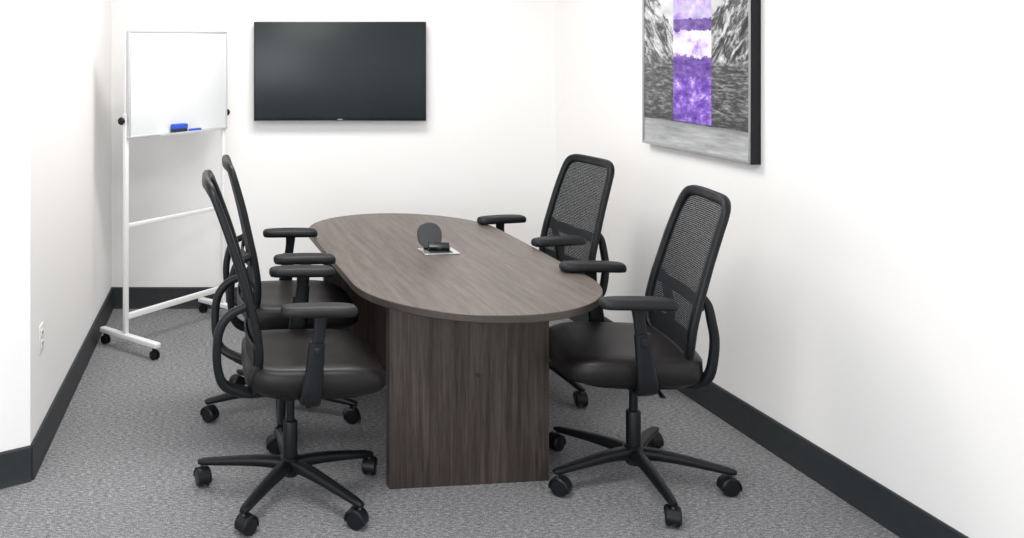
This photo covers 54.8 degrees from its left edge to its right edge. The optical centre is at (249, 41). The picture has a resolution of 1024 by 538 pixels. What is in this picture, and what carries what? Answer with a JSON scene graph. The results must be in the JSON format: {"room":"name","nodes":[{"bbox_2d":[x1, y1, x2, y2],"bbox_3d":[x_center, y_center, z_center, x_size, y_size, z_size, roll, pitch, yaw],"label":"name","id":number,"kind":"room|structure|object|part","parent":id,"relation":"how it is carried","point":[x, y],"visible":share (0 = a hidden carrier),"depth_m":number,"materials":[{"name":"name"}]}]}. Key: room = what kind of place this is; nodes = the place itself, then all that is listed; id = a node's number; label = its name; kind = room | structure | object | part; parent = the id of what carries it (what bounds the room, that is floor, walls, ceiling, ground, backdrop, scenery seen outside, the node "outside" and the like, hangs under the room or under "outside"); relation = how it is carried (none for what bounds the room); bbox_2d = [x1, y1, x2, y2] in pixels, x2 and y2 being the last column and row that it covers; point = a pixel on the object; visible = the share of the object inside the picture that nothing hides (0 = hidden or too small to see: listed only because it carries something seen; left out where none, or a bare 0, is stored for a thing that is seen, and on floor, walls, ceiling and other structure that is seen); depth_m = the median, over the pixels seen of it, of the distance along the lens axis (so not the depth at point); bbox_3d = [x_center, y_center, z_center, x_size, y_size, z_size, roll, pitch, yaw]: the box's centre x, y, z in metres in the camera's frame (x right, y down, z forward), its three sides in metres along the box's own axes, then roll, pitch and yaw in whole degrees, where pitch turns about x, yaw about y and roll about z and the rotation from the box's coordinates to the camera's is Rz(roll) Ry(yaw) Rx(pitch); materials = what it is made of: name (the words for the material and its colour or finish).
{"room":"meeting room","nodes":[
{"label":"meeting room","id":0,"kind":"room"},
{"bbox_2d":[0,0,29,451],"bbox_3d":[-1.827,0.325,3.078,2.218,2.750,0.100,0,0,-31],"label":"wall","id":1,"kind":"structure","parent":0,"point":[14,14],"depth_m":3.58,"materials":[{"name":"paint"}]},
{"bbox_2d":[0,445,31,488],"bbox_3d":[-1.797,1.633,3.028,2.218,0.135,0.016,0,0,-31],"label":"baseboard","id":2,"kind":"structure","parent":1,"relation":"attached to","point":[15,464],"depth_m":3.57,"materials":[{"name":"rubber"}]},
{"bbox_2d":[30,0,110,444],"bbox_3d":[-0.919,0.325,4.774,0.100,2.750,2.330,0,0,-1],"label":"wall","id":3,"kind":"structure","parent":0,"point":[70,40],"depth_m":4.38,"materials":[{"name":"paint"}]},
{"bbox_2d":[39,322,43,354],"bbox_3d":[-0.851,1.210,3.800,0.010,0.116,0.072,0,0,-1],"label":"wall outlet","id":4,"kind":"object","parent":3,"relation":"attached to","point":[41,327],"visible":1,"depth_m":3.78,"materials":[{"name":"plastic"}]},
{"bbox_2d":[30,287,113,479],"bbox_3d":[-0.861,1.633,4.775,0.016,0.135,2.330,0,0,-1],"label":"baseboard","id":5,"kind":"structure","parent":3,"relation":"attached to","point":[40,445],"depth_m":4.32,"materials":[{"name":"rubber"}]},
{"bbox_2d":[111,0,555,286],"bbox_3d":[0.535,0.325,5.990,2.840,2.750,0.100,0,0,0],"label":"wall","id":6,"kind":"structure","parent":0,"point":[485,145],"depth_m":5.94,"materials":[{"name":"paint"}]},
{"bbox_2d":[112,287,236,308],"bbox_3d":[0.535,1.633,5.932,2.840,0.135,0.016,0,0,0],"label":"baseboard","id":7,"kind":"structure","parent":6,"relation":"attached to","point":[139,297],"depth_m":5.93,"materials":[{"name":"rubber"}]},
{"bbox_2d":[254,22,425,120],"bbox_3d":[0.568,0.186,5.902,1.088,0.628,0.074,0,0,0],"label":"wall-mounted television","id":8,"kind":"object","parent":6,"relation":"attached to","point":[304,71],"visible":1,"depth_m":5.87,"materials":[{"name":"black plastic"}]},
{"bbox_3d":[0.568,0.497,5.869,1.084,0.005,0.006,0,0,0],"label":"trim","id":9,"kind":"part","parent":8,"relation":"part of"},
{"bbox_2d":[0,309,899,537],"bbox_3d":[-0.100,1.750,2.050,6.200,0.100,8.100,0,0,0],"label":"floor","id":10,"kind":"structure","parent":0,"point":[121,460],"depth_m":3.61,"materials":[{"name":"carpet"}]},
{"bbox_2d":[100,30,229,359],"bbox_3d":[-0.402,0.818,5.413,0.460,1.765,0.890,0,0,41],"label":"whiteboard","id":11,"kind":"object","parent":10,"relation":"on","point":[171,77],"visible":0.81,"depth_m":5.34,"materials":[{"name":"metal"}]},
{"bbox_3d":[-0.704,0.435,5.108,0.044,0.044,0.033,0,0,41],"label":"knob","id":12,"kind":"part","parent":11,"relation":"part of","materials":[{"name":"black plastic"}]},
{"bbox_3d":[-0.685,0.190,5.130,0.020,0.500,0.020,0,0,41],"label":"post","id":13,"kind":"part","parent":11,"relation":"part of","materials":[{"name":"white metal"}]},
{"bbox_3d":[-0.685,1.010,5.130,0.026,1.230,0.026,0,0,41],"label":"post","id":14,"kind":"part","parent":11,"relation":"part of","materials":[{"name":"white metal"}]},
{"bbox_3d":[-0.408,0.234,5.418,0.012,0.577,0.778,0,0,41],"label":"board panel","id":15,"kind":"part","parent":11,"relation":"part of","materials":[{"name":"ceramic"}]},
{"bbox_2d":[171,123,187,132],"bbox_3d":[-0.408,0.497,5.367,0.042,0.051,0.105,0,0,41],"label":"eraser","id":16,"kind":"object","parent":11,"relation":"on","point":[180,127],"visible":0.99,"depth_m":5.34,"materials":[{"name":"blue plastic"}]},
{"bbox_2d":[159,128,215,135],"bbox_3d":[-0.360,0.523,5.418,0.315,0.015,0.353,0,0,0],"label":"tray","id":17,"kind":"object","parent":11,"relation":"on","point":[162,131],"depth_m":5.34,"materials":[{"name":"white metal"}]},
{"bbox_2d":[188,128,201,130],"bbox_3d":[-0.323,0.514,5.465,0.017,0.017,0.100,0,0,41],"label":"marker","id":18,"kind":"object","parent":11,"relation":"on","point":[191,129],"visible":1,"depth_m":5.45,"materials":[{"name":"blue plastic"}]},
{"bbox_3d":[-0.165,1.010,5.735,0.026,1.230,0.026,0,0,41],"label":"post","id":19,"kind":"part","parent":11,"relation":"part of","materials":[{"name":"white metal"}]},
{"bbox_2d":[200,155,360,430],"bbox_3d":[0.132,1.115,4.244,0.743,1.171,0.729,0,0,-4],"label":"office chair","id":20,"kind":"object","parent":10,"relation":"on","point":[269,296],"visible":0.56,"depth_m":4.13,"materials":[{"name":"black plastic"}]},
{"bbox_2d":[200,404,218,419],"bbox_3d":[-0.180,1.653,4.167,0.076,0.048,0.054,0,0,40],"label":"caster","id":21,"kind":"object","parent":20,"relation":"attached to","point":[210,411],"depth_m":4.15,"materials":[{"name":"black plastic"}]},
{"bbox_3d":[-0.040,1.594,4.218,0.340,0.059,0.054,0,0,-16],"label":"leg","id":22,"kind":"part","parent":20,"relation":"part of","materials":[{"name":"black plastic"}]},
{"bbox_2d":[229,374,245,384],"bbox_3d":[-0.061,1.653,4.550,0.076,0.048,0.054,0,0,-31],"label":"caster","id":23,"kind":"object","parent":20,"relation":"attached to","point":[237,379],"depth_m":4.53,"materials":[{"name":"black plastic"}]},
{"bbox_3d":[0.036,1.594,4.427,0.054,0.059,0.340,0,0,-34],"label":"leg","id":24,"kind":"part","parent":20,"relation":"part of","materials":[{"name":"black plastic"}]},
{"bbox_3d":[-0.046,0.856,4.257,0.162,0.653,0.476,0,0,-4],"label":"frame","id":25,"kind":"part","parent":20,"relation":"part of","materials":[{"name":"black plastic"}]},
{"bbox_3d":[-0.004,1.120,4.260,0.034,0.086,0.441,0,0,-4],"label":"panel","id":26,"kind":"part","parent":20,"relation":"part of","materials":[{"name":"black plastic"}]},
{"bbox_3d":[0.135,1.594,4.081,0.054,0.059,0.340,0,0,2],"label":"leg","id":27,"kind":"part","parent":20,"relation":"part of","materials":[{"name":"black plastic"}]},
{"bbox_3d":[0.193,1.021,4.561,0.066,0.165,0.025,0,0,-4],"label":"arm post","id":28,"kind":"part","parent":20,"relation":"part of","materials":[{"name":"black plastic"}]},
{"bbox_2d":[240,280,358,329],"bbox_3d":[0.220,1.202,4.275,0.520,0.108,0.508,0,0,-4],"label":"seat cushion","id":29,"kind":"object","parent":20,"relation":"on","point":[275,294],"depth_m":4.18,"materials":[{"name":"black leather"}]},
{"bbox_3d":[0.320,1.594,4.205,0.340,0.059,0.054,0,0,20],"label":"leg","id":30,"kind":"part","parent":20,"relation":"part of","materials":[{"name":"black plastic"}]},
{"bbox_2d":[343,405,360,419],"bbox_3d":[0.454,1.653,4.152,0.076,0.048,0.054,0,0,2],"label":"caster","id":31,"kind":"object","parent":20,"relation":"attached to","point":[350,412],"depth_m":4.13,"materials":[{"name":"black plastic"}]},
{"bbox_2d":[193,170,385,535],"bbox_3d":[0.150,1.097,3.530,0.732,1.205,0.699,0,0,-3],"label":"office chair","id":32,"kind":"object","parent":10,"relation":"on","point":[308,366],"visible":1,"depth_m":3.32,"materials":[{"name":"black plastic"}]},
{"bbox_2d":[193,465,211,484],"bbox_3d":[-0.181,1.653,3.566,0.054,0.048,0.076,0,0,-22],"label":"caster","id":33,"kind":"object","parent":32,"relation":"attached to","point":[202,474],"depth_m":3.54,"materials":[{"name":"black plastic"}]},
{"bbox_3d":[-0.072,0.839,3.493,0.218,0.687,0.476,0,0,-3],"label":"frame","id":34,"kind":"part","parent":32,"relation":"part of","materials":[{"name":"black plastic"}]},
{"bbox_3d":[-0.033,1.594,3.544,0.340,0.059,0.054,0,0,12],"label":"leg","id":35,"kind":"part","parent":32,"relation":"part of","materials":[{"name":"black plastic"}]},
{"bbox_2d":[234,512,258,532],"bbox_3d":[-0.011,1.653,3.214,0.076,0.048,0.054,0,0,-41],"label":"caster","id":36,"kind":"object","parent":32,"relation":"attached to","point":[245,522],"depth_m":3.19,"materials":[{"name":"black plastic"}]},
{"bbox_3d":[-0.003,1.118,3.497,0.037,0.091,0.441,0,0,-3],"label":"panel","id":37,"kind":"part","parent":32,"relation":"part of","materials":[{"name":"black plastic"}]},
{"bbox_3d":[0.058,1.594,3.341,0.054,0.059,0.340,0,0,30],"label":"leg","id":38,"kind":"part","parent":32,"relation":"part of","materials":[{"name":"black plastic"}]},
{"bbox_2d":[266,434,275,449],"bbox_3d":[0.104,1.653,3.848,0.076,0.048,0.054,0,0,-3],"label":"caster","id":39,"kind":"object","parent":32,"relation":"attached to","point":[271,439],"depth_m":3.82,"materials":[{"name":"black plastic"}]},
{"bbox_3d":[0.132,1.594,3.693,0.054,0.059,0.340,0,0,-6],"label":"leg","id":40,"kind":"part","parent":32,"relation":"part of","materials":[{"name":"black plastic"}]},
{"bbox_3d":[0.208,1.021,3.795,0.066,0.165,0.025,0,0,-3],"label":"arm post","id":41,"kind":"part","parent":32,"relation":"part of","materials":[{"name":"black plastic"}]},
{"bbox_2d":[241,329,385,396],"bbox_3d":[0.230,1.202,3.509,0.520,0.108,0.508,0,0,-3],"label":"seat cushion","id":42,"kind":"object","parent":32,"relation":"on","point":[352,368],"depth_m":3.32,"materials":[{"name":"black leather"}]},
{"bbox_3d":[0.238,1.021,3.223,0.066,0.165,0.025,0,0,-3],"label":"arm post","id":43,"kind":"part","parent":32,"relation":"part of","materials":[{"name":"black plastic"}]},
{"bbox_3d":[0.278,1.594,3.365,0.054,0.059,0.340,0,0,-42],"label":"leg","id":44,"kind":"part","parent":32,"relation":"part of","materials":[{"name":"black plastic"}]},
{"bbox_3d":[0.325,1.594,3.582,0.340,0.060,0.054,0,0,-24],"label":"leg","id":45,"kind":"part","parent":32,"relation":"part of","materials":[{"name":"black plastic"}]},
{"bbox_2d":[344,505,368,526],"bbox_3d":[0.372,1.653,3.255,0.076,0.048,0.054,0,0,30],"label":"caster","id":46,"kind":"object","parent":32,"relation":"attached to","point":[357,515],"depth_m":3.24,"materials":[{"name":"black plastic"}]},
{"bbox_2d":[362,456,377,472],"bbox_3d":[0.470,1.653,3.657,0.054,0.048,0.076,0,0,16],"label":"caster","id":47,"kind":"object","parent":32,"relation":"attached to","point":[369,463],"depth_m":3.63,"materials":[{"name":"black plastic"}]},
{"bbox_2d":[309,213,602,488],"bbox_3d":[0.842,1.329,4.235,0.985,0.741,1.955,0,0,-6],"label":"conference table","id":48,"kind":"object","parent":10,"relation":"on","point":[460,342],"visible":0.9,"depth_m":3.58,"materials":[{"name":"laminate"}]},
{"bbox_3d":[0.697,1.344,4.863,0.634,0.712,0.045,0,0,-6],"label":"panel","id":49,"kind":"part","parent":48,"relation":"part of","materials":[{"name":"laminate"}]},
{"bbox_3d":[0.792,1.310,4.229,0.160,0.640,1.240,0,0,-6],"label":"spine panel","id":50,"kind":"part","parent":48,"relation":"part of","materials":[{"name":"laminate"}]},
{"bbox_2d":[417,222,460,254],"bbox_3d":[0.859,0.895,4.250,0.171,0.125,0.125,0,0,-6],"label":"module","id":51,"kind":"object","parent":48,"relation":"on","point":[429,235],"visible":1,"depth_m":4.27,"materials":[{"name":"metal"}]},
{"bbox_3d":[0.826,0.889,4.279,0.112,0.116,0.014,0,-18,2],"label":"lid","id":52,"kind":"part","parent":51,"relation":"part of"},
{"bbox_3d":[0.842,1.344,3.591,0.634,0.712,0.045,0,0,-6],"label":"panel","id":53,"kind":"part","parent":48,"relation":"part of","materials":[{"name":"laminate"}]},
{"bbox_2d":[477,154,614,406],"bbox_3d":[1.462,1.141,4.633,0.742,1.118,0.728,0,0,-13],"label":"office chair","id":54,"kind":"object","parent":10,"relation":"on","point":[562,234],"visible":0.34,"depth_m":4.68,"materials":[{"name":"black plastic"}]},
{"bbox_3d":[1.329,1.023,4.923,0.066,0.161,0.025,0,0,-13],"label":"arm post","id":55,"kind":"part","parent":54,"relation":"part of","materials":[{"name":"black plastic"}]},
{"bbox_3d":[1.458,1.023,4.365,0.066,0.161,0.025,0,0,-13],"label":"arm post","id":56,"kind":"part","parent":54,"relation":"part of","materials":[{"name":"black plastic"}]},
{"bbox_3d":[1.506,1.594,4.476,0.054,0.059,0.340,0,0,-13],"label":"leg","id":57,"kind":"part","parent":54,"relation":"part of","materials":[{"name":"black plastic"}]},
{"bbox_3d":[1.666,0.882,4.707,0.188,0.600,0.476,0,0,-13],"label":"frame","id":58,"kind":"part","parent":54,"relation":"part of","materials":[{"name":"black plastic"}]},
{"bbox_2d":[573,391,587,404],"bbox_3d":[1.542,1.653,4.336,0.054,0.048,0.076,0,0,6],"label":"caster","id":59,"kind":"object","parent":54,"relation":"attached to","point":[580,397],"depth_m":4.31,"materials":[{"name":"black plastic"}]},
{"bbox_2d":[548,185,742,527],"bbox_3d":[1.486,1.134,3.585,0.714,1.129,0.718,0,0,4],"label":"office chair","id":60,"kind":"object","parent":10,"relation":"on","point":[653,353],"visible":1,"depth_m":3.51,"materials":[{"name":"black plastic"}]},
{"bbox_2d":[549,431,565,447],"bbox_3d":[1.274,1.653,3.874,0.076,0.048,0.054,0,0,-33],"label":"caster","id":61,"kind":"object","parent":60,"relation":"attached to","point":[556,440],"depth_m":3.85,"materials":[{"name":"black plastic"}]},
{"bbox_2d":[548,474,572,493],"bbox_3d":[1.164,1.653,3.489,0.076,0.048,0.054,0,0,38],"label":"caster","id":62,"kind":"object","parent":60,"relation":"attached to","point":[560,483],"depth_m":3.47,"materials":[{"name":"black plastic"}]},
{"bbox_3d":[1.374,1.594,3.754,0.054,0.059,0.340,0,0,-35],"label":"leg","id":63,"kind":"part","parent":60,"relation":"part of","materials":[{"name":"black plastic"}]},
{"bbox_3d":[1.304,1.594,3.543,0.340,0.059,0.054,0,0,-18],"label":"leg","id":64,"kind":"part","parent":60,"relation":"part of","materials":[{"name":"black plastic"}]},
{"bbox_3d":[1.433,1.023,3.891,0.066,0.161,0.025,0,0,4],"label":"arm post","id":65,"kind":"part","parent":60,"relation":"part of","materials":[{"name":"black plastic"}]},
{"bbox_2d":[549,322,702,386],"bbox_3d":[1.426,1.202,3.604,0.520,0.108,0.508,0,0,4],"label":"seat cushion","id":66,"kind":"object","parent":60,"relation":"on","point":[596,354],"depth_m":3.45,"materials":[{"name":"black leather"}]},
{"bbox_3d":[1.393,1.023,3.319,0.066,0.161,0.025,0,0,4],"label":"arm post","id":67,"kind":"part","parent":60,"relation":"part of","materials":[{"name":"black plastic"}]},
{"bbox_3d":[1.596,1.594,3.752,0.054,0.060,0.340,0,0,36],"label":"leg","id":68,"kind":"part","parent":60,"relation":"part of","materials":[{"name":"black plastic"}]},
{"bbox_3d":[1.482,1.594,3.411,0.054,0.059,0.340,0,0,0],"label":"leg","id":69,"kind":"part","parent":60,"relation":"part of","materials":[{"name":"black plastic"}]},
{"bbox_2d":[652,432,663,446],"bbox_3d":[1.686,1.653,3.889,0.054,0.048,0.076,0,0,-13],"label":"caster","id":70,"kind":"object","parent":60,"relation":"attached to","point":[658,441],"depth_m":3.86,"materials":[{"name":"black plastic"}]},
{"bbox_3d":[1.487,1.272,3.445,0.022,0.023,0.193,0,0,-1],"label":"tilt lever","id":71,"kind":"part","parent":60,"relation":"part of","materials":[{"name":"black plastic"}]},
{"bbox_3d":[1.638,1.123,3.589,0.036,0.081,0.441,0,0,4],"label":"panel","id":72,"kind":"part","parent":60,"relation":"part of","materials":[{"name":"black plastic"}]},
{"bbox_2d":[664,504,681,525],"bbox_3d":[1.485,1.653,3.266,0.054,0.048,0.076,0,0,20],"label":"caster","id":73,"kind":"object","parent":60,"relation":"attached to","point":[673,512],"depth_m":3.24,"materials":[{"name":"black plastic"}]},
{"bbox_3d":[1.694,0.875,3.585,0.193,0.613,0.476,0,0,4],"label":"frame","id":74,"kind":"part","parent":60,"relation":"part of","materials":[{"name":"black plastic"}]},
{"bbox_3d":[1.663,1.594,3.540,0.340,0.059,0.054,0,0,18],"label":"leg","id":75,"kind":"part","parent":60,"relation":"part of","materials":[{"name":"black plastic"}]},
{"bbox_2d":[716,474,742,491],"bbox_3d":[1.799,1.653,3.491,0.076,0.048,0.054,0,0,1],"label":"caster","id":76,"kind":"object","parent":60,"relation":"attached to","point":[725,482],"depth_m":3.47,"materials":[{"name":"black plastic"}]},
{"bbox_2d":[556,0,1023,537],"bbox_3d":[2.412,0.325,2.075,0.100,2.750,7.783,0,0,-6],"label":"wall","id":77,"kind":"structure","parent":0,"point":[865,292],"depth_m":3.37,"materials":[{"name":"paint"}]},
{"bbox_2d":[642,0,760,164],"bbox_3d":[2.097,-0.105,4.376,0.046,1.250,0.879,0,0,-6],"label":"framed art print","id":78,"kind":"object","parent":77,"relation":"attached to","point":[701,59],"visible":1,"depth_m":4.29,"materials":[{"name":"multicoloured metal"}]},
{"bbox_3d":[2.034,-0.105,4.804,0.012,1.250,0.014,0,0,-6],"label":"frame","id":79,"kind":"part","parent":78,"relation":"part of","materials":[{"name":"silver metal"}]},
{"bbox_3d":[2.079,0.513,4.376,0.012,0.014,0.875,0,0,-6],"label":"frame","id":80,"kind":"part","parent":78,"relation":"part of","materials":[{"name":"silver metal"}]},
{"bbox_3d":[2.125,-0.105,3.948,0.012,1.250,0.014,0,0,-6],"label":"frame","id":81,"kind":"part","parent":78,"relation":"part of","materials":[{"name":"silver metal"}]},
{"bbox_3d":[2.143,-0.105,3.941,0.045,1.250,0.004,0,0,-6],"label":"frame","id":82,"kind":"part","parent":78,"relation":"part of","materials":[{"name":"black wood"}]},
{"bbox_2d":[569,312,968,537],"bbox_3d":[2.354,1.633,2.069,0.016,0.135,7.783,0,0,-6],"label":"baseboard","id":83,"kind":"structure","parent":77,"relation":"attached to","point":[898,515],"depth_m":3.56,"materials":[{"name":"rubber"}]}
]}

